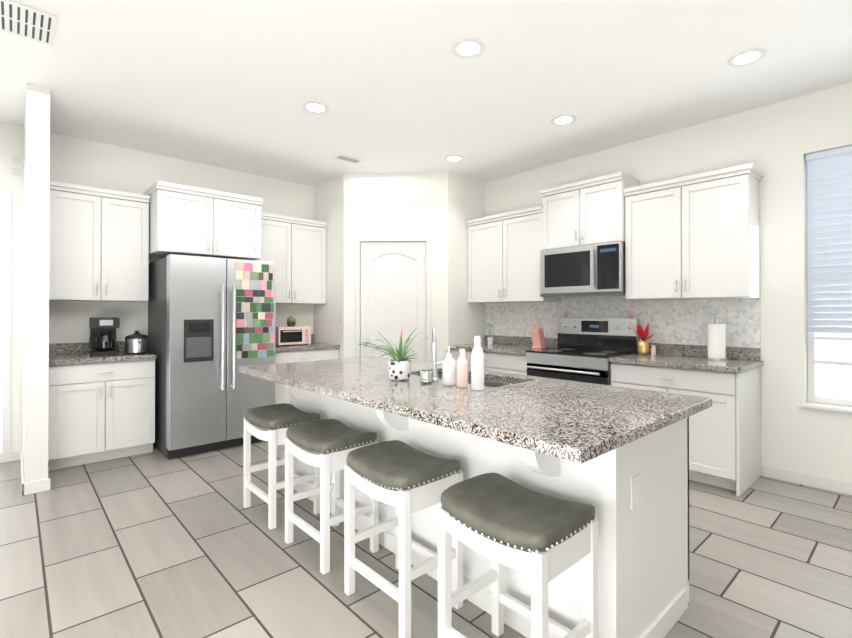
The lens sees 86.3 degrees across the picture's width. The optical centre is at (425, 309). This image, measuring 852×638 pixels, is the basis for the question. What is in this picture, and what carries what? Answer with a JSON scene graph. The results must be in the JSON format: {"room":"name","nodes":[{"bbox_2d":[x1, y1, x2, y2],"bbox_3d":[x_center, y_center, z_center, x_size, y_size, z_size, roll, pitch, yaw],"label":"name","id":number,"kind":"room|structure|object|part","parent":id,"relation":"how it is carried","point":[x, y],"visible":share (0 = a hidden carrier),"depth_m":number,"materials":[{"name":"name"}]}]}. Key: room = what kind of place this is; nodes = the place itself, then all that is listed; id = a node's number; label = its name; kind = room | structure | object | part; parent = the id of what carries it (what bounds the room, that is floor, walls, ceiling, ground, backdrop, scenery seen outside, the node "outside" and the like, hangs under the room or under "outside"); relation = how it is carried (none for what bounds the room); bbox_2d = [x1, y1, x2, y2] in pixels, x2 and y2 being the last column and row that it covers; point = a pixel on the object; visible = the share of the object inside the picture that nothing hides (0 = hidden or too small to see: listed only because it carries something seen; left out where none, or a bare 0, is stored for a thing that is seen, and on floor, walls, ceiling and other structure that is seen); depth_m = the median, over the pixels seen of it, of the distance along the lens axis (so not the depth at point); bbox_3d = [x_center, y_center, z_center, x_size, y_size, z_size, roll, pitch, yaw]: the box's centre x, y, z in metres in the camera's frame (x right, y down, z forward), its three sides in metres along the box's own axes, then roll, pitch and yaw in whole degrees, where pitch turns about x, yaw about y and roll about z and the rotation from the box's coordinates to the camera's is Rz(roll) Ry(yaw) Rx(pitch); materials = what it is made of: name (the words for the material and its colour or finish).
{"room":"kitchen","nodes":[
{"label":"kitchen","id":0,"kind":"room"},
{"bbox_2d":[22,83,49,482],"bbox_3d":[-3.150,-0.146,3.661,0.130,2.930,1.050,0,0,-42],"label":"wall","id":1,"kind":"structure","parent":0,"point":[36,285],"depth_m":3.27,"materials":[{"name":"white paint"}]},
{"bbox_2d":[0,450,851,495],"bbox_3d":[-0.490,1.263,1.594,7.369,0.084,7.669,0,0,-42],"label":"baseboard","id":2,"kind":"structure","parent":1,"relation":"attached to","point":[33,487],"depth_m":3.37,"materials":[{"name":"white wood"}]},
{"bbox_2d":[0,122,313,452],"bbox_3d":[-3.115,-0.141,4.501,7.670,2.930,0.150,0,0,-42],"label":"wall","id":3,"kind":"structure","parent":0,"point":[78,161],"depth_m":4.38,"materials":[{"name":"white paint"}]},
{"bbox_2d":[0,192,11,453],"bbox_3d":[-4.199,0.112,3.402,1.610,2.250,0.018,0,0,-42],"label":"window","id":4,"kind":"structure","parent":3,"relation":"in","point":[5,285],"depth_m":3.91,"materials":[{"name":"white"}]},
{"bbox_2d":[12,167,20,174],"bbox_3d":[-3.581,-1.210,3.977,0.057,0.060,0.011,0,0,-42],"label":"switch plate","id":5,"kind":"object","parent":3,"relation":"attached to","point":[15,170],"depth_m":3.97,"materials":[{"name":"white plastic"}]},
{"bbox_2d":[12,156,20,163],"bbox_3d":[-3.581,-1.309,3.977,0.057,0.060,0.011,0,0,-42],"label":"switch plate","id":6,"kind":"object","parent":3,"relation":"attached to","point":[16,159],"depth_m":3.97,"materials":[{"name":"white plastic"}]},
{"bbox_2d":[49,181,149,301],"bbox_3d":[-3.039,-0.583,4.223,0.755,1.010,0.364,0,0,-42],"label":"upper cabinet","id":7,"kind":"object","parent":3,"relation":"attached to","point":[98,244],"visible":0.81,"depth_m":4.09,"materials":[{"name":"white wood"}]},
{"bbox_2d":[143,180,262,259],"bbox_3d":[-2.300,-0.855,4.712,0.988,0.640,0.634,0,0,-42],"label":"upper cabinet","id":8,"kind":"object","parent":3,"relation":"attached to","point":[191,220],"visible":0.94,"depth_m":4.45,"materials":[{"name":"white wood"}]},
{"bbox_2d":[254,212,326,303],"bbox_3d":[-1.681,-0.575,5.453,0.920,1.010,0.364,0,0,-42],"label":"upper cabinet","id":9,"kind":"object","parent":3,"relation":"attached to","point":[294,248],"visible":0.81,"depth_m":5.39,"materials":[{"name":"white wood"}]},
{"bbox_2d":[313,174,343,358],"bbox_3d":[-1.179,-0.134,5.662,0.100,2.930,0.730,0,0,-42],"label":"wall","id":10,"kind":"structure","parent":0,"point":[329,210],"depth_m":5.55,"materials":[{"name":"white paint"}]},
{"bbox_2d":[344,172,447,364],"bbox_3d":[-0.353,-0.136,5.371,1.230,2.930,0.100,0,0,3],"label":"wall","id":11,"kind":"structure","parent":0,"point":[397,204],"depth_m":5.32,"materials":[{"name":"white paint"}]},
{"bbox_2d":[355,236,430,362],"bbox_3d":[-0.384,0.236,5.362,0.900,2.184,0.115,0,0,3],"label":"door frame","id":12,"kind":"structure","parent":11,"relation":"attached to","point":[360,239],"depth_m":5.32,"materials":[{"name":"white wood"}]},
{"bbox_2d":[361,242,425,362],"bbox_3d":[-0.392,0.264,5.345,0.583,2.114,0.577,0,0,-42],"label":"pantry door","id":13,"kind":"structure","parent":11,"relation":"in","point":[393,286],"depth_m":5.35,"materials":[{"name":"white wood"}]},
{"bbox_2d":[0,441,851,637],"bbox_3d":[-0.380,1.330,1.472,7.670,0.050,8.300,0,0,-42],"label":"floor","id":14,"kind":"structure","parent":0,"point":[155,543],"depth_m":2.33,"materials":[{"name":"tile"}]},
{"bbox_2d":[48,359,154,470],"bbox_3d":[-2.942,0.886,4.106,0.755,0.869,0.652,0,0,-42],"label":"base cabinet","id":15,"kind":"object","parent":14,"relation":"on","point":[101,411],"visible":0.9,"depth_m":3.87,"materials":[{"name":"white wood"}]},
{"bbox_2d":[49,341,155,365],"bbox_3d":[-2.943,0.381,4.111,0.755,0.140,0.650,0,0,-42],"label":"countertop","id":16,"kind":"structure","parent":15,"relation":"on","point":[67,353],"depth_m":4.04,"materials":[{"name":"stone"}]},
{"bbox_2d":[89,317,119,355],"bbox_3d":[-2.959,0.243,4.164,0.218,0.335,0.246,0,0,-42],"label":"coffee maker","id":17,"kind":"object","parent":16,"relation":"on","point":[102,339],"visible":1,"depth_m":4.10,"materials":[{"name":"black plastic"}]},
{"bbox_2d":[124,331,148,353],"bbox_3d":[-2.713,0.305,4.263,0.196,0.212,0.250,0,0,-42],"label":"steel pot","id":18,"kind":"object","parent":16,"relation":"on","point":[136,342],"visible":1,"depth_m":4.19,"materials":[{"name":"silver metal"}]},
{"bbox_2d":[148,254,275,458],"bbox_3d":[-2.146,0.424,4.564,0.952,1.799,0.975,0,0,-42],"label":"fridge","id":19,"kind":"object","parent":14,"relation":"on","point":[208,394],"visible":0.92,"depth_m":4.16,"materials":[{"name":"grey metal"}]},
{"bbox_2d":[243,403,321,529],"bbox_3d":[-0.946,0.988,2.979,0.357,0.652,0.458,0,0,-42],"label":"stool","id":20,"kind":"object","parent":14,"relation":"on","point":[271,424],"visible":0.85,"depth_m":2.89,"materials":[{"name":"white wood"}]},
{"bbox_2d":[275,348,337,403],"bbox_3d":[-1.584,0.893,5.336,0.920,0.869,0.652,0,0,-42],"label":"base cabinet","id":21,"kind":"object","parent":14,"relation":"on","point":[282,395],"visible":0.06,"depth_m":5.05,"materials":[{"name":"white wood"}]},
{"bbox_2d":[275,334,339,351],"bbox_3d":[-1.585,0.389,5.341,0.920,0.140,0.650,0,0,-42],"label":"countertop","id":22,"kind":"structure","parent":21,"relation":"on","point":[311,346],"depth_m":5.24,"materials":[{"name":"stone"}]},
{"bbox_2d":[275,326,310,345],"bbox_3d":[-1.595,0.310,5.345,0.400,0.215,0.317,0,0,-42],"label":"toaster oven","id":23,"kind":"object","parent":22,"relation":"on","point":[286,335],"visible":0.94,"depth_m":5.24,"materials":[{"name":"pink metal"}]},
{"bbox_2d":[287,316,295,326],"bbox_3d":[-1.593,0.140,5.373,0.110,0.125,0.107,0,0,-42],"label":"potted plant","id":24,"kind":"object","parent":23,"relation":"on","point":[291,320],"visible":1,"depth_m":5.34,"materials":[{"name":"green plant"}]},
{"bbox_2d":[285,419,378,574],"bbox_3d":[-0.526,0.985,2.515,0.357,0.652,0.458,0,0,-42],"label":"stool","id":25,"kind":"object","parent":14,"relation":"on","point":[334,442],"visible":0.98,"depth_m":2.43,"materials":[{"name":"white wood"}]},
{"bbox_2d":[344,440,462,637],"bbox_3d":[-0.107,0.982,2.052,0.357,0.652,0.458,0,0,-42],"label":"stool","id":26,"kind":"object","parent":14,"relation":"on","point":[417,480],"visible":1,"depth_m":1.96,"materials":[{"name":"white wood"}]},
{"bbox_2d":[239,356,711,637],"bbox_3d":[-0.018,0.857,2.626,1.150,0.909,2.620,0,0,-42],"label":"kitchen island","id":27,"kind":"object","parent":14,"relation":"on","point":[635,493],"depth_m":1.85,"materials":[{"name":"white"}]},
{"bbox_2d":[358,326,427,380],"bbox_3d":[-0.184,0.246,2.613,0.434,0.309,0.428,0,0,-42],"label":"potted plant","id":28,"kind":"object","parent":27,"relation":"on","point":[399,366],"visible":1,"depth_m":2.55,"materials":[{"name":"green plant"}]},
{"bbox_2d":[420,370,432,383],"bbox_3d":[0.003,0.366,2.467,0.072,0.068,0.070,0,0,-42],"label":"jar","id":29,"kind":"object","parent":27,"relation":"on","point":[426,376],"visible":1,"depth_m":2.44,"materials":[{"name":"silver glass"}]},
{"bbox_2d":[431,328,446,380],"bbox_3d":[0.053,0.254,2.604,0.123,0.294,0.161,0,0,-42],"label":"faucet","id":30,"kind":"object","parent":27,"relation":"on","point":[434,353],"visible":1,"depth_m":2.55,"materials":[{"name":"silver metal"}]},
{"bbox_2d":[442,346,455,385],"bbox_3d":[0.127,0.297,2.417,0.082,0.206,0.072,0,0,-42],"label":"soap pump","id":31,"kind":"object","parent":27,"relation":"on","point":[449,370],"visible":1,"depth_m":2.38,"materials":[{"name":"white"}]},
{"bbox_2d":[456,349,467,387],"bbox_3d":[0.187,0.302,2.336,0.060,0.195,0.060,0,0,-42],"label":"bottle","id":32,"kind":"object","parent":27,"relation":"on","point":[462,372],"visible":1,"depth_m":2.31,"materials":[{"name":"pink"}]},
{"bbox_3d":[-0.018,0.528,2.628,1.150,0.252,2.620,0,0,-42],"label":"kitchen island top","id":33,"kind":"part","parent":27,"relation":"part of","materials":[{"name":"grey stone"}]},
{"bbox_2d":[471,336,483,389],"bbox_3d":[0.258,0.266,2.265,0.064,0.265,0.064,0,0,-42],"label":"bottle","id":34,"kind":"object","parent":27,"relation":"on","point":[477,368],"visible":1,"depth_m":2.24,"materials":[{"name":"white ceramic"}]},
{"bbox_2d":[451,349,526,374],"bbox_3d":[0.863,0.892,5.100,0.652,0.869,1.066,0,0,-42],"label":"base cabinet","id":35,"kind":"object","parent":14,"relation":"on","point":[507,363],"visible":0.15,"depth_m":4.75,"materials":[{"name":"white wood"}]},
{"bbox_2d":[449,335,557,354],"bbox_3d":[0.865,0.387,5.105,0.650,0.140,1.066,0,0,-42],"label":"countertop","id":36,"kind":"structure","parent":35,"relation":"on","point":[518,345],"depth_m":5.11,"materials":[{"name":"stone"}]},
{"bbox_2d":[487,323,492,344],"bbox_3d":[0.765,0.288,5.423,0.102,0.260,0.092,0,0,-42],"label":"sprig","id":37,"kind":"object","parent":36,"relation":"on","point":[490,340],"visible":1,"depth_m":5.40,"materials":[{"name":"white"}]},
{"bbox_2d":[530,321,545,347],"bbox_3d":[1.200,0.270,4.880,0.162,0.291,0.100,0,0,-42],"label":"knife block","id":38,"kind":"object","parent":36,"relation":"on","point":[537,335],"visible":1,"depth_m":4.85,"materials":[{"name":"pink"}]},
{"bbox_2d":[438,473,597,637],"bbox_3d":[0.313,0.979,1.589,0.357,0.652,0.458,0,0,-42],"label":"stool","id":39,"kind":"object","parent":14,"relation":"on","point":[500,521],"visible":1,"depth_m":1.52,"materials":[{"name":"white wood"}]},
{"bbox_2d":[526,318,639,385],"bbox_3d":[1.485,0.705,4.373,0.701,1.234,0.834,0,0,-42],"label":"range","id":40,"kind":"object","parent":14,"relation":"on","point":[585,349],"visible":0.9,"depth_m":4.35,"materials":[{"name":"silver metal"}]},
{"bbox_2d":[563,312,632,317],"bbox_3d":[1.719,0.056,4.589,0.038,0.064,0.732,0,0,-42],"label":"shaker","id":41,"kind":"object","parent":40,"relation":"on","point":[630,315],"visible":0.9,"depth_m":4.33,"materials":[{"name":"pink"}]},
{"bbox_2d":[611,362,760,495],"bbox_3d":[2.103,0.883,3.732,0.654,0.869,0.931,0,0,-42],"label":"base cabinet","id":42,"kind":"object","parent":14,"relation":"on","point":[725,440],"visible":0.5,"depth_m":3.36,"materials":[{"name":"white wood"}]},
{"bbox_2d":[609,343,763,372],"bbox_3d":[2.111,0.379,3.729,0.650,0.140,0.951,0,0,-42],"label":"countertop","id":43,"kind":"structure","parent":42,"relation":"on","point":[739,360],"depth_m":3.69,"materials":[{"name":"stone"}]},
{"bbox_2d":[632,323,655,354],"bbox_3d":[1.952,0.262,4.091,0.255,0.297,0.234,0,0,-42],"label":"vase","id":44,"kind":"object","parent":43,"relation":"on","point":[643,347],"visible":1,"depth_m":4.08,"materials":[{"name":"gold metal"}]},
{"bbox_2d":[651,345,655,354],"bbox_3d":[2.039,0.366,4.074,0.044,0.088,0.044,0,0,-42],"label":"salt shaker","id":45,"kind":"object","parent":43,"relation":"on","point":[653,350],"visible":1,"depth_m":4.06,"materials":[{"name":"pink ceramic"}]},
{"bbox_2d":[706,317,727,360],"bbox_3d":[2.360,0.236,3.691,0.150,0.344,0.150,0,0,-42],"label":"paper towel","id":46,"kind":"object","parent":43,"relation":"on","point":[716,341],"visible":1,"depth_m":3.64,"materials":[{"name":"white paper"}]},
{"bbox_2d":[0,0,851,185],"bbox_3d":[-0.380,-1.675,1.491,7.670,0.100,8.300,0,0,-42],"label":"ceiling","id":47,"kind":"structure","parent":0,"point":[396,86],"depth_m":3.14,"materials":[{"name":"white paint"}]},
{"bbox_2d":[0,0,56,45],"bbox_3d":[-2.308,-1.613,2.503,0.410,0.010,0.370,0,0,-42],"label":"ceiling vent","id":48,"kind":"object","parent":47,"relation":"in","point":[25,21],"visible":1,"depth_m":2.55,"materials":[{"name":"white metal"}]},
{"bbox_2d":[302,101,328,113],"bbox_3d":[-0.879,-1.608,3.629,0.210,0.006,0.210,0,0,-42],"label":"recessed light","id":49,"kind":"object","parent":47,"relation":"in","point":[316,107],"visible":1,"depth_m":3.62,"materials":[{"name":"white plastic"}]},
{"bbox_2d":[333,154,363,163],"bbox_3d":[-0.824,-1.599,4.833,0.280,0.010,0.150,0,0,-42],"label":"ceiling vent","id":50,"kind":"object","parent":47,"relation":"in","point":[347,158],"visible":1,"depth_m":4.82,"materials":[{"name":"white metal"}]},
{"bbox_2d":[444,155,463,161],"bbox_3d":[0.298,-1.601,4.831,0.210,0.006,0.210,0,0,-42],"label":"recessed light","id":51,"kind":"object","parent":47,"relation":"in","point":[454,158],"visible":1,"depth_m":4.82,"materials":[{"name":"white plastic"}]},
{"bbox_2d":[452,38,485,58],"bbox_3d":[0.263,-1.613,2.815,0.210,0.006,0.210,0,0,-42],"label":"recessed light","id":52,"kind":"object","parent":47,"relation":"in","point":[467,48],"visible":1,"depth_m":2.81,"materials":[{"name":"white plastic"}]},
{"bbox_2d":[551,115,576,125],"bbox_3d":[1.171,-1.607,3.867,0.210,0.006,0.210,0,0,-42],"label":"recessed light","id":53,"kind":"object","parent":47,"relation":"in","point":[562,120],"visible":1,"depth_m":3.87,"materials":[{"name":"white plastic"}]},
{"bbox_2d":[727,48,766,66],"bbox_3d":[2.059,-1.613,2.917,0.210,0.006,0.210,0,0,-42],"label":"recessed light","id":54,"kind":"object","parent":47,"relation":"in","point":[747,57],"visible":1,"depth_m":2.91,"materials":[{"name":"white plastic"}]},
{"bbox_2d":[448,172,484,352],"bbox_3d":[0.469,-0.135,5.542,0.660,2.930,0.100,0,0,-42],"label":"wall","id":55,"kind":"structure","parent":0,"point":[466,202],"depth_m":5.44,"materials":[{"name":"white paint"}]},
{"bbox_2d":[485,82,851,482],"bbox_3d":[2.407,-0.144,4.006,0.150,2.930,8.000,0,0,-42],"label":"wall","id":56,"kind":"structure","parent":0,"point":[776,143],"depth_m":3.53,"materials":[{"name":"white paint"}]},
{"bbox_2d":[466,205,560,302],"bbox_3d":[0.971,-0.577,5.207,0.364,0.990,1.067,0,0,-42],"label":"upper cabinet","id":57,"kind":"object","parent":56,"relation":"attached to","point":[504,249],"visible":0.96,"depth_m":5.07,"materials":[{"name":"white wood"}]},
{"bbox_2d":[541,172,639,249],"bbox_3d":[1.602,-0.919,4.490,0.394,0.615,0.838,0,0,-42],"label":"upper cabinet","id":58,"kind":"object","parent":56,"relation":"attached to","point":[587,212],"visible":0.94,"depth_m":4.33,"materials":[{"name":"white wood"}]},
{"bbox_2d":[540,241,625,296],"bbox_3d":[1.587,-0.369,4.472,0.435,0.475,0.832,0,0,-42],"label":"microwave","id":59,"kind":"object","parent":58,"relation":"attached to","point":[594,270],"visible":0.98,"depth_m":4.30,"materials":[{"name":"silver metal"}]},
{"bbox_2d":[485,296,760,347],"bbox_3d":[1.702,0.195,4.664,0.008,0.660,2.845,0,0,-42],"label":"tile backsplash","id":60,"kind":"structure","parent":56,"relation":"attached to","point":[683,321],"depth_m":4.20,"materials":[{"name":"tile"}]},
{"bbox_2d":[623,163,763,299],"bbox_3d":[2.220,-0.585,3.828,0.364,0.990,0.962,0,0,-42],"label":"upper cabinet","id":61,"kind":"object","parent":56,"relation":"attached to","point":[695,236],"visible":1,"depth_m":3.67,"materials":[{"name":"white wood"}]},
{"bbox_2d":[799,162,851,412],"bbox_3d":[3.211,-0.235,3.116,0.215,2.480,1.540,0,0,-42],"label":"window","id":62,"kind":"structure","parent":56,"relation":"in","point":[829,371],"depth_m":3.42,"materials":[{"name":"white plastic"}]},
{"bbox_2d":[806,145,851,340],"bbox_3d":[3.198,-0.473,3.105,0.060,1.396,0.920,0,0,-42],"label":"window blinds","id":63,"kind":"object","parent":62,"relation":"attached to","point":[829,219],"visible":0.94,"depth_m":3.35,"materials":[{"name":"white plastic"}]}
]}

